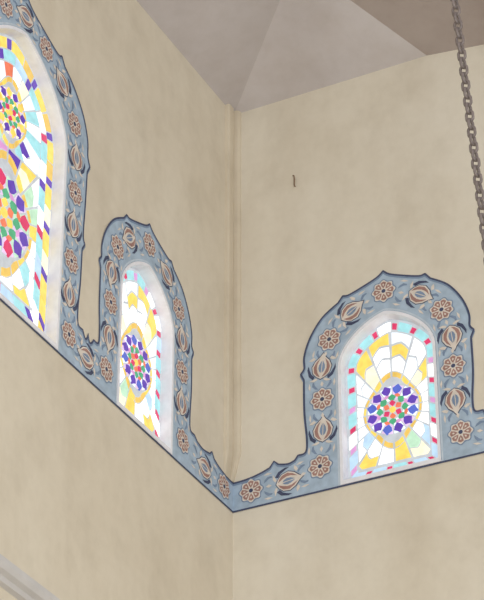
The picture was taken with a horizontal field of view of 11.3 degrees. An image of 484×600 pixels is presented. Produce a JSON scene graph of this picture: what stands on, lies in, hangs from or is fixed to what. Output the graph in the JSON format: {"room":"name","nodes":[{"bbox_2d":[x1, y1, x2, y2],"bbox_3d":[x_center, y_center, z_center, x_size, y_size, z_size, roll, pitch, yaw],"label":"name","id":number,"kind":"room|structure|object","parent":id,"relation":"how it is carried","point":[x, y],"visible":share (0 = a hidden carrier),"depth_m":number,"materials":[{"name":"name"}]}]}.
{"room":"mosque","nodes":[
{"label":"mosque","id":0,"kind":"room"},
{"bbox_2d":[0,0,232,599],"bbox_3d":[-3.393,0.469,9.030,0.350,12.190,14.000,-15,-36,22],"label":"wall","id":1,"kind":"structure","parent":0,"point":[92,507],"depth_m":15.09,"materials":[{"name":"beige paint"}]},
{"bbox_2d":[0,554,59,599],"bbox_3d":[2.109,-2.116,7.361,12.000,0.130,14.000,-15,-36,22],"label":"trim","id":2,"kind":"structure","parent":1,"relation":"attached to","point":[13,580],"depth_m":12.95,"materials":[{"name":"paint"}]},
{"bbox_2d":[0,25,66,349],"bbox_3d":[-1.349,-0.776,14.266,0.108,1.955,1.060,-15,-36,22],"label":"reveal","id":3,"kind":"object","parent":1,"relation":"attached to","point":[51,334],"visible":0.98,"depth_m":14.69,"materials":[{"name":"white paint"}]},
{"bbox_2d":[0,33,53,332],"bbox_3d":[-1.384,-0.768,14.283,0.028,1.908,1.028,-15,-36,22],"label":"lattice","id":4,"kind":"object","parent":3,"relation":"attached to","point":[5,262],"visible":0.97,"depth_m":14.37,"materials":[{"name":"grey"}]},
{"bbox_2d":[0,36,53,331],"bbox_3d":[-1.367,-0.771,14.274,0.010,1.863,0.988,-15,-36,22],"label":"pane","id":5,"kind":"object","parent":4,"relation":"attached to","point":[35,101],"visible":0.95,"depth_m":14.44,"materials":[{"name":"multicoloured glass"}]},
{"bbox_2d":[0,0,232,511],"bbox_3d":[-3.209,-2.927,11.173,0.006,2.251,13.900,-15,-36,22],"label":"trim","id":6,"kind":"structure","parent":1,"relation":"attached to","point":[125,241],"depth_m":15.01,"materials":[{"name":"blue paint"}]},
{"bbox_2d":[117,261,173,454],"bbox_3d":[-0.636,0.297,15.239,0.108,1.205,0.690,-15,-36,22],"label":"reveal","id":7,"kind":"object","parent":1,"relation":"attached to","point":[147,273],"visible":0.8,"depth_m":15.45,"materials":[{"name":"white paint"}]},
{"bbox_2d":[120,268,161,438],"bbox_3d":[-0.671,0.304,15.256,0.028,1.158,0.658,-15,-36,22],"label":"lattice","id":8,"kind":"object","parent":7,"relation":"attached to","point":[137,393],"visible":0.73,"depth_m":15.34,"materials":[{"name":"grey"}]},
{"bbox_2d":[119,270,160,437],"bbox_3d":[-0.655,0.302,15.248,0.010,1.117,0.622,-15,-36,22],"label":"pane","id":9,"kind":"object","parent":8,"relation":"attached to","point":[131,344],"visible":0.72,"depth_m":15.27,"materials":[{"name":"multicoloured glass"}]},
{"bbox_2d":[223,104,240,481],"bbox_3d":[-0.062,-0.112,16.640,0.062,2.990,0.135,-15,-36,22],"label":"trim","id":10,"kind":"structure","parent":1,"relation":"attached to","point":[232,223],"depth_m":16.60,"materials":[{"name":"paint"}]},
{"bbox_2d":[137,0,483,112],"bbox_3d":[2.033,-6.316,10.346,12.350,1.171,14.350,-15,-36,22],"label":"ceiling","id":11,"kind":"structure","parent":0,"point":[252,54],"depth_m":16.91,"materials":[{"name":"paint"}]},
{"bbox_2d":[450,0,483,262],"bbox_3d":[1.210,-1.088,13.151,0.526,6.210,0.057,23,-40,-32],"label":"hanging chain","id":12,"kind":"object","parent":11,"relation":"hanging from","point":[458,30],"visible":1,"depth_m":13.08,"materials":[{"name":"metal"}]},
{"bbox_2d":[233,45,483,599],"bbox_3d":[5.210,2.456,12.114,12.350,12.190,0.350,-15,-36,22],"label":"wall","id":13,"kind":"structure","parent":0,"point":[379,161],"depth_m":16.26,"materials":[{"name":"beige paint"}]},
{"bbox_2d":[232,270,483,512],"bbox_3d":[5.240,-1.038,14.106,11.900,2.251,0.006,-15,-36,22],"label":"trim","id":14,"kind":"structure","parent":13,"relation":"attached to","point":[434,302],"depth_m":15.76,"materials":[{"name":"blue paint"}]},
{"bbox_2d":[337,311,440,484],"bbox_3d":[0.953,0.603,15.716,0.690,1.205,0.108,-15,-36,22],"label":"reveal","id":15,"kind":"object","parent":13,"relation":"attached to","point":[364,330],"visible":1,"depth_m":15.77,"materials":[{"name":"white paint"}]},
{"bbox_2d":[345,320,436,478],"bbox_3d":[0.972,0.621,15.747,0.658,1.158,0.028,-15,-36,22],"label":"lattice","id":16,"kind":"object","parent":15,"relation":"attached to","point":[391,438],"visible":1,"depth_m":15.74,"materials":[{"name":"grey"}]},
{"bbox_2d":[347,322,437,477],"bbox_3d":[0.963,0.613,15.731,0.622,1.117,0.010,-15,-36,22],"label":"pane","id":17,"kind":"object","parent":16,"relation":"attached to","point":[417,349],"visible":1,"depth_m":15.71,"materials":[{"name":"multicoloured glass"}]}
]}

